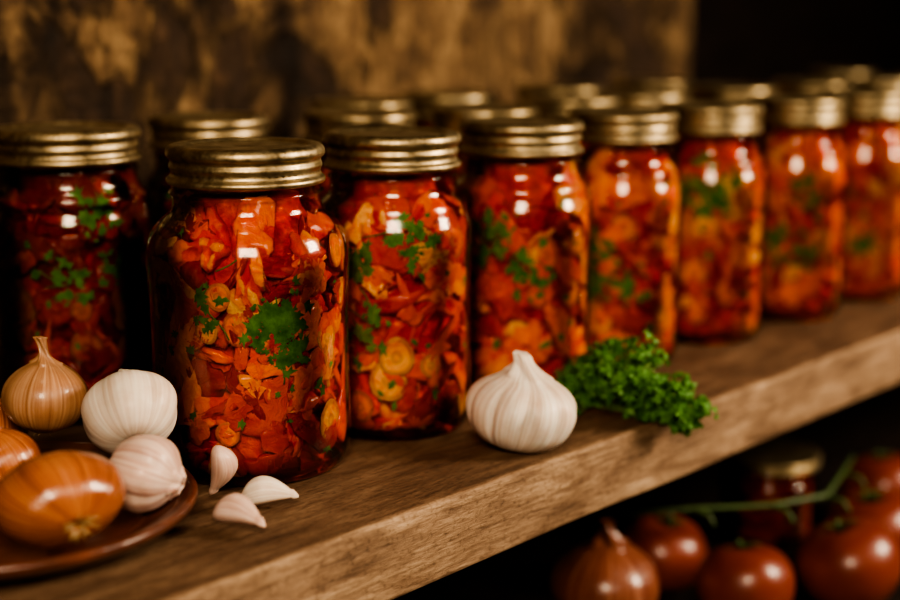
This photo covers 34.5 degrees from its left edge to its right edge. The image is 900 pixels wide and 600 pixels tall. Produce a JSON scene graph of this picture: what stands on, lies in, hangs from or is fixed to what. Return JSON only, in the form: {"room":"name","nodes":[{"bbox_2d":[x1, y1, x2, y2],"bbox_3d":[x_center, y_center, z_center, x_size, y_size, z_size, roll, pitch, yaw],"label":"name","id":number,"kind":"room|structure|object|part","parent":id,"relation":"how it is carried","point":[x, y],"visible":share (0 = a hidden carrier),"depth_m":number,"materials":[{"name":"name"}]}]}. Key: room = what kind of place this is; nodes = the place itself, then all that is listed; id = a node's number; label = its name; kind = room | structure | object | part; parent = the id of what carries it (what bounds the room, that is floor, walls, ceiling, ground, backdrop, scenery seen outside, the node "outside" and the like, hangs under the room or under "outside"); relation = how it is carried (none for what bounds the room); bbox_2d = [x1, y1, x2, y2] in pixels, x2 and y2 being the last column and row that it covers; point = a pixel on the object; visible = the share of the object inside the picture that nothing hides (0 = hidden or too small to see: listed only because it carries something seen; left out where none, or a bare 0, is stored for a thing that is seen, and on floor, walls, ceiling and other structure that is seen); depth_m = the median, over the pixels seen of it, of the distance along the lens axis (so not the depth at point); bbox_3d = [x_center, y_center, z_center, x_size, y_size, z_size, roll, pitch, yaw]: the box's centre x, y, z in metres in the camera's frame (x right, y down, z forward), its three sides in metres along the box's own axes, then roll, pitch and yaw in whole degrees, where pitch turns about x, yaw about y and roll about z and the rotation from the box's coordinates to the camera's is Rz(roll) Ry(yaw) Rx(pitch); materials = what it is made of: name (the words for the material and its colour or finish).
{"room":"pantry","nodes":[
{"label":"pantry","id":0,"kind":"room"},
{"bbox_2d":[0,0,692,187],"bbox_3d":[-0.438,-0.285,0.894,0.100,2.100,2.000,10,15,41],"label":"wall","id":1,"kind":"structure","parent":0,"point":[126,61],"depth_m":1.19,"materials":[{"name":"paint"}]},
{"bbox_2d":[0,297,899,599],"bbox_3d":[0.193,0.018,1.270,0.424,0.043,3.100,10,15,41],"label":"wooden shelf","id":2,"kind":"object","parent":1,"relation":"attached to","point":[391,520],"visible":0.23,"depth_m":0.79,"materials":[{"name":"brown wood"}]},
{"bbox_2d":[0,121,151,424],"bbox_3d":[-0.234,-0.019,0.899,0.100,0.176,0.100,-5,12,-22],"label":"jar","id":3,"kind":"object","parent":2,"relation":"on","point":[76,221],"visible":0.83,"depth_m":0.86,"materials":[{"name":"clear glass"}]},
{"bbox_3d":[-0.234,-0.095,0.883,0.091,0.021,0.091,10,15,41],"label":"lid","id":4,"kind":"part","parent":3,"relation":"part of","materials":[{"name":"gold metal"}]},
{"bbox_2d":[0,441,197,581],"bbox_3d":[-0.216,0.103,0.701,0.186,0.017,0.186,10,15,41],"label":"plate","id":5,"kind":"object","parent":2,"relation":"on","point":[127,531],"visible":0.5,"depth_m":0.67,"materials":[{"name":"wood"}]},
{"bbox_2d":[0,399,27,434],"bbox_3d":[-0.243,0.068,0.771,0.036,0.038,0.036,10,15,41],"label":"onion","id":6,"kind":"object","parent":5,"relation":"on","point":[5,422],"visible":0.12,"depth_m":0.76,"materials":[{"name":"orange food"}]},
{"bbox_2d":[0,427,41,479],"bbox_3d":[-0.223,0.078,0.719,0.040,0.043,0.040,10,15,41],"label":"onion","id":7,"kind":"object","parent":5,"relation":"on","point":[15,445],"visible":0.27,"depth_m":0.71,"materials":[{"name":"orange food"}]},
{"bbox_2d":[1,336,87,435],"bbox_3d":[-0.208,0.044,0.746,0.044,0.052,0.044,10,15,41],"label":"onion","id":8,"kind":"object","parent":5,"relation":"on","point":[45,395],"visible":1,"depth_m":0.73,"materials":[{"name":"orange food"}]},
{"bbox_2d":[0,450,125,548],"bbox_3d":[-0.177,0.091,0.656,0.057,0.045,0.054,0,12,0],"label":"onion","id":9,"kind":"object","parent":5,"relation":"on","point":[64,498],"visible":1,"depth_m":0.64,"materials":[{"name":"orange food"}]},
{"bbox_2d":[81,369,176,453],"bbox_3d":[-0.163,0.057,0.740,0.049,0.046,0.048,10,15,41],"label":"garlic bulb","id":10,"kind":"object","parent":5,"relation":"on","point":[125,404],"visible":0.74,"depth_m":0.72,"materials":[{"name":"white food"}]},
{"bbox_2d":[110,435,186,512],"bbox_3d":[-0.148,0.084,0.702,0.038,0.039,0.039,10,15,41],"label":"garlic bulb","id":11,"kind":"object","parent":5,"relation":"on","point":[152,471],"visible":0.88,"depth_m":0.69,"materials":[{"name":"white food"}]},
{"bbox_2d":[147,111,268,227],"bbox_3d":[-0.161,-0.037,0.986,0.088,0.176,0.088,-8,14,-33],"label":"jar","id":12,"kind":"object","parent":2,"relation":"on","point":[166,128],"visible":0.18,"depth_m":0.95,"materials":[{"name":"gold glass"}]},
{"bbox_3d":[-0.161,-0.036,0.987,0.088,0.174,0.088,10,15,41],"label":"glass","id":13,"kind":"part","parent":12,"relation":"part of","materials":[{"name":"clear glass"}]},
{"bbox_3d":[-0.161,-0.113,0.971,0.080,0.021,0.080,10,15,41],"label":"lid","id":14,"kind":"part","parent":12,"relation":"part of","materials":[{"name":"gold metal"}]},
{"bbox_2d":[209,445,237,494],"bbox_3d":[-0.114,0.086,0.733,0.014,0.028,0.016,-6,13,-26],"label":"garlic clove","id":15,"kind":"object","parent":2,"relation":"on","point":[224,463],"visible":1,"depth_m":0.73,"materials":[{"name":"white food"}]},
{"bbox_2d":[212,493,265,527],"bbox_3d":[-0.101,0.102,0.696,0.031,0.015,0.016,10,15,41],"label":"garlic clove","id":16,"kind":"object","parent":2,"relation":"on","point":[236,508],"visible":1,"depth_m":0.69,"materials":[{"name":"white food"}]},
{"bbox_2d":[145,137,350,486],"bbox_3d":[-0.109,0.003,0.792,0.110,0.176,0.110,-4,12,-17],"label":"jar","id":17,"kind":"object","parent":2,"relation":"on","point":[247,266],"visible":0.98,"depth_m":0.75,"materials":[{"name":"clear glass"}]},
{"bbox_3d":[-0.109,-0.073,0.776,0.085,0.021,0.085,10,15,41],"label":"lid","id":18,"kind":"part","parent":17,"relation":"part of","materials":[{"name":"gold metal"}]},
{"bbox_2d":[242,476,298,504],"bbox_3d":[-0.091,0.095,0.729,0.029,0.014,0.015,-1,12,-6],"label":"garlic clove","id":19,"kind":"object","parent":2,"relation":"on","point":[260,489],"visible":0.91,"depth_m":0.72,"materials":[{"name":"white food"}]},
{"bbox_2d":[302,107,416,197],"bbox_3d":[-0.063,-0.046,1.030,0.088,0.176,0.088,2,12,10],"label":"jar","id":20,"kind":"object","parent":2,"relation":"on","point":[319,121],"visible":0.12,"depth_m":0.99,"materials":[{"name":"gold glass"}]},
{"bbox_3d":[-0.063,-0.122,1.015,0.080,0.021,0.080,-7,14,-32],"label":"lid","id":21,"kind":"part","parent":20,"relation":"part of","materials":[{"name":"gold metal"}]},
{"bbox_2d":[310,96,411,146],"bbox_3d":[-0.069,-0.070,1.149,0.088,0.176,0.088,-3,12,-16],"label":"jar","id":22,"kind":"object","parent":2,"relation":"on","point":[348,101],"visible":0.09,"depth_m":1.11,"materials":[{"name":"gold glass"}]},
{"bbox_3d":[-0.069,-0.146,1.133,0.080,0.021,0.080,-3,12,-14],"label":"lid","id":23,"kind":"part","parent":22,"relation":"part of","materials":[{"name":"gold metal"}]},
{"bbox_2d":[321,126,471,440],"bbox_3d":[-0.034,-0.012,0.865,0.094,0.176,0.094,1,12,5],"label":"jar","id":24,"kind":"object","parent":2,"relation":"on","point":[408,230],"visible":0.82,"depth_m":0.83,"materials":[{"name":"clear glass"}]},
{"bbox_3d":[-0.034,-0.088,0.850,0.081,0.021,0.081,10,15,41],"label":"lid","id":25,"kind":"part","parent":24,"relation":"part of","materials":[{"name":"gold metal"}]},
{"bbox_2d":[399,90,493,126],"bbox_3d":[-0.003,-0.088,1.236,0.088,0.176,0.088,0,12,-1],"label":"jar","id":26,"kind":"object","parent":2,"relation":"on","point":[422,101],"visible":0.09,"depth_m":1.19,"materials":[{"name":"gold glass"}]},
{"bbox_2d":[426,102,538,179],"bbox_3d":[0.025,-0.055,1.075,0.088,0.176,0.088,8,14,36],"label":"jar","id":27,"kind":"object","parent":2,"relation":"on","point":[448,116],"visible":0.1,"depth_m":1.03,"materials":[{"name":"gold glass"}]},
{"bbox_3d":[0.025,-0.131,1.060,0.080,0.021,0.080,-3,12,-17],"label":"lid","id":28,"kind":"part","parent":27,"relation":"part of","materials":[{"name":"gold metal"}]},
{"bbox_2d":[465,350,576,452],"bbox_3d":[0.041,0.058,0.830,0.065,0.055,0.060,10,15,41],"label":"garlic bulb","id":29,"kind":"object","parent":2,"relation":"on","point":[519,407],"visible":1,"depth_m":0.81,"materials":[{"name":"white food"}]},
{"bbox_2d":[455,115,592,385],"bbox_3d":[0.046,-0.029,0.949,0.094,0.176,0.094,-9,15,-39],"label":"jar","id":30,"kind":"object","parent":2,"relation":"on","point":[530,213],"visible":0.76,"depth_m":0.91,"materials":[{"name":"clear glass"}]},
{"bbox_3d":[0.046,-0.105,0.933,0.081,0.021,0.081,10,15,41],"label":"lid","id":31,"kind":"part","parent":30,"relation":"part of","materials":[{"name":"gold metal"}]},
{"bbox_2d":[517,83,603,103],"bbox_3d":[0.101,-0.110,1.341,0.088,0.176,0.088,0,12,-2],"label":"jar","id":32,"kind":"object","parent":2,"relation":"on","point":[540,88],"visible":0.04,"depth_m":1.30,"materials":[{"name":"gold glass"}]},
{"bbox_2d":[521,93,619,159],"bbox_3d":[0.098,-0.079,1.189,0.088,0.176,0.088,5,13,23],"label":"jar","id":33,"kind":"object","parent":2,"relation":"on","point":[549,104],"visible":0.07,"depth_m":1.14,"materials":[{"name":"gold glass"}]},
{"bbox_3d":[0.098,-0.155,1.174,0.080,0.021,0.080,0,12,-1],"label":"lid","id":34,"kind":"part","parent":33,"relation":"part of","materials":[{"name":"gold metal"}]},
{"bbox_2d":[567,107,682,362],"bbox_3d":[0.121,-0.046,1.031,0.086,0.176,0.086,5,12,22],"label":"jar","id":35,"kind":"object","parent":2,"relation":"on","point":[636,192],"visible":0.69,"depth_m":1.00,"materials":[{"name":"clear glass"}]},
{"bbox_3d":[0.121,-0.122,1.016,0.078,0.021,0.078,10,15,41],"label":"lid","id":36,"kind":"part","parent":35,"relation":"part of","materials":[{"name":"gold metal"}]},
{"bbox_2d":[552,329,718,436],"bbox_3d":[0.112,0.048,0.890,0.071,0.063,0.105,-10,15,-40],"label":"parsley bunch","id":37,"kind":"object","parent":2,"relation":"on","point":[633,386],"visible":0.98,"depth_m":0.88,"materials":[{"name":"green plant"}]},
{"bbox_2d":[596,89,689,149],"bbox_3d":[0.163,-0.090,1.245,0.088,0.176,0.088,-9,15,-38],"label":"jar","id":38,"kind":"object","parent":2,"relation":"on","point":[651,98],"visible":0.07,"depth_m":1.20,"materials":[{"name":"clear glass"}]},
{"bbox_3d":[0.163,-0.166,1.230,0.080,0.021,0.080,3,12,14],"label":"lid","id":39,"kind":"part","parent":38,"relation":"part of","materials":[{"name":"gold metal"}]},
{"bbox_2d":[611,78,692,93],"bbox_3d":[0.199,-0.130,1.440,0.088,0.176,0.088,-3,12,-15],"label":"jar","id":40,"kind":"object","parent":2,"relation":"on","point":[624,83],"visible":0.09,"depth_m":1.39,"materials":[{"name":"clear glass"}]},
{"bbox_2d":[659,100,767,343],"bbox_3d":[0.195,-0.061,1.102,0.087,0.176,0.087,8,14,33],"label":"jar","id":41,"kind":"object","parent":2,"relation":"on","point":[724,180],"visible":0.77,"depth_m":1.07,"materials":[{"name":"clear glass"}]},
{"bbox_3d":[0.195,-0.137,1.086,0.078,0.021,0.078,10,15,41],"label":"lid","id":42,"kind":"part","parent":41,"relation":"part of","materials":[{"name":"gold metal"}]},
{"bbox_2d":[688,83,776,139],"bbox_3d":[0.258,-0.109,1.338,0.088,0.176,0.088,3,12,15],"label":"jar","id":43,"kind":"object","parent":2,"relation":"on","point":[715,91],"visible":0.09,"depth_m":1.29,"materials":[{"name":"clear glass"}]},
{"bbox_3d":[0.258,-0.185,1.323,0.080,0.021,0.080,6,13,29],"label":"lid","id":44,"kind":"part","parent":43,"relation":"part of","materials":[{"name":"gold metal"}]},
{"bbox_2d":[750,94,848,320],"bbox_3d":[0.279,-0.076,1.179,0.085,0.176,0.085,8,14,33],"label":"jar","id":45,"kind":"object","parent":2,"relation":"on","point":[807,169],"visible":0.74,"depth_m":1.15,"materials":[{"name":"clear glass"}]},
{"bbox_3d":[0.279,-0.153,1.164,0.076,0.021,0.076,10,15,41],"label":"lid","id":46,"kind":"part","parent":45,"relation":"part of","materials":[{"name":"gold metal"}]},
{"bbox_2d":[770,79,854,129],"bbox_3d":[0.352,-0.126,1.424,0.088,0.176,0.088,3,12,14],"label":"jar","id":47,"kind":"object","parent":2,"relation":"on","point":[784,86],"visible":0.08,"depth_m":1.38,"materials":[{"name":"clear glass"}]},
{"bbox_3d":[0.352,-0.203,1.408,0.080,0.021,0.080,-11,16,-44],"label":"lid","id":48,"kind":"part","parent":47,"relation":"part of","materials":[{"name":"gold metal"}]},
{"bbox_2d":[803,69,876,79],"bbox_3d":[0.439,-0.172,1.650,0.088,0.176,0.088,-4,12,-17],"label":"jar","id":49,"kind":"object","parent":2,"relation":"on","point":[839,74],"visible":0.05,"depth_m":1.60,"materials":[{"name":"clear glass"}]},
{"bbox_2d":[821,89,899,301],"bbox_3d":[0.356,-0.092,1.257,0.086,0.176,0.086,5,12,22],"label":"jar","id":50,"kind":"object","parent":2,"relation":"on","point":[871,262],"visible":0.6,"depth_m":1.22,"materials":[{"name":"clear glass"}]},
{"bbox_3d":[0.356,-0.169,1.242,0.076,0.021,0.076,10,15,41],"label":"lid","id":51,"kind":"part","parent":50,"relation":"part of","materials":[{"name":"gold metal"}]},
{"bbox_2d":[843,75,899,123],"bbox_3d":[0.440,-0.140,1.490,0.088,0.176,0.088,-9,14,-37],"label":"jar","id":52,"kind":"object","parent":2,"relation":"on","point":[863,81],"visible":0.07,"depth_m":1.45,"materials":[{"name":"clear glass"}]},
{"bbox_3d":[0.440,-0.216,1.475,0.080,0.021,0.080,-6,13,-29],"label":"lid","id":53,"kind":"part","parent":52,"relation":"part of","materials":[{"name":"gold metal"}]},
{"bbox_2d":[392,381,899,599],"bbox_3d":[0.273,0.199,1.233,0.640,0.035,3.100,10,15,41],"label":"wooden shelf","id":54,"kind":"object","parent":1,"relation":"attached to","point":[866,425],"visible":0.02,"depth_m":1.25,"materials":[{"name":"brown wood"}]},
{"bbox_2d":[548,518,659,599],"bbox_3d":[0.106,0.189,0.995,0.076,0.077,0.076,10,15,41],"label":"onion","id":55,"kind":"object","parent":54,"relation":"on","point":[604,565],"visible":1,"depth_m":0.97,"materials":[{"name":"brown food"}]},
{"bbox_2d":[620,513,706,593],"bbox_3d":[0.156,0.185,1.067,0.066,0.060,0.066,10,15,41],"label":"tomato","id":56,"kind":"object","parent":54,"relation":"on","point":[673,543],"depth_m":1.04,"materials":[{"name":"red food"}]},
{"bbox_2d":[603,455,866,526],"bbox_3d":[0.233,0.146,1.058,0.244,0.015,0.079,-7,13,-29],"label":"vine stem","id":57,"kind":"object","parent":54,"relation":"on","point":[701,510],"visible":1,"depth_m":1.03,"materials":[{"name":"green plant"}]},
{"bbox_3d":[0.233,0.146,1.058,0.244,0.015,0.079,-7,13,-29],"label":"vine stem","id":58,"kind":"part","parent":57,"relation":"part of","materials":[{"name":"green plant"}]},
{"bbox_2d":[695,538,794,599],"bbox_3d":[0.204,0.196,1.005,0.068,0.062,0.068,10,15,41],"label":"tomato","id":59,"kind":"object","parent":54,"relation":"on","point":[741,570],"depth_m":0.98,"materials":[{"name":"red food"}]},
{"bbox_2d":[718,437,820,547],"bbox_3d":[0.258,0.156,1.180,0.083,0.071,0.083,-3,12,-15],"label":"jar","id":60,"kind":"object","parent":54,"relation":"on","point":[774,469],"visible":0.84,"depth_m":1.16,"materials":[{"name":"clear glass"}]},
{"bbox_3d":[0.258,0.126,1.174,0.083,0.008,0.083,10,15,41],"label":"lid","id":61,"kind":"part","parent":60,"relation":"part of","materials":[{"name":"gold metal"}]},
{"bbox_2d":[795,516,899,599],"bbox_3d":[0.284,0.188,1.033,0.074,0.067,0.074,10,15,41],"label":"tomato","id":62,"kind":"object","parent":54,"relation":"on","point":[850,557],"depth_m":1.01,"materials":[{"name":"red food"}]},
{"bbox_2d":[825,487,899,546],"bbox_3d":[0.321,0.174,1.100,0.072,0.066,0.072,10,15,41],"label":"tomato","id":63,"kind":"object","parent":54,"relation":"on","point":[881,505],"depth_m":1.08,"materials":[{"name":"red food"}]},
{"bbox_2d":[839,450,899,495],"bbox_3d":[0.358,0.155,1.200,0.070,0.064,0.070,10,15,41],"label":"tomato","id":64,"kind":"object","parent":54,"relation":"on","point":[878,469],"depth_m":1.18,"materials":[{"name":"red food"}]},
{"bbox_2d":[690,0,884,84],"bbox_3d":[0.408,-0.577,2.325,0.100,2.100,1.300,10,15,41],"label":"wall","id":65,"kind":"structure","parent":0,"point":[733,41],"depth_m":2.45,"materials":[{"name":"black wood"}]},
{"bbox_2d":[881,0,899,75],"bbox_3d":[1.199,-0.596,2.417,0.950,2.100,0.100,10,15,41],"label":"wall","id":66,"kind":"structure","parent":0,"point":[890,62],"depth_m":2.71,"materials":[{"name":"black wood"}]}
]}

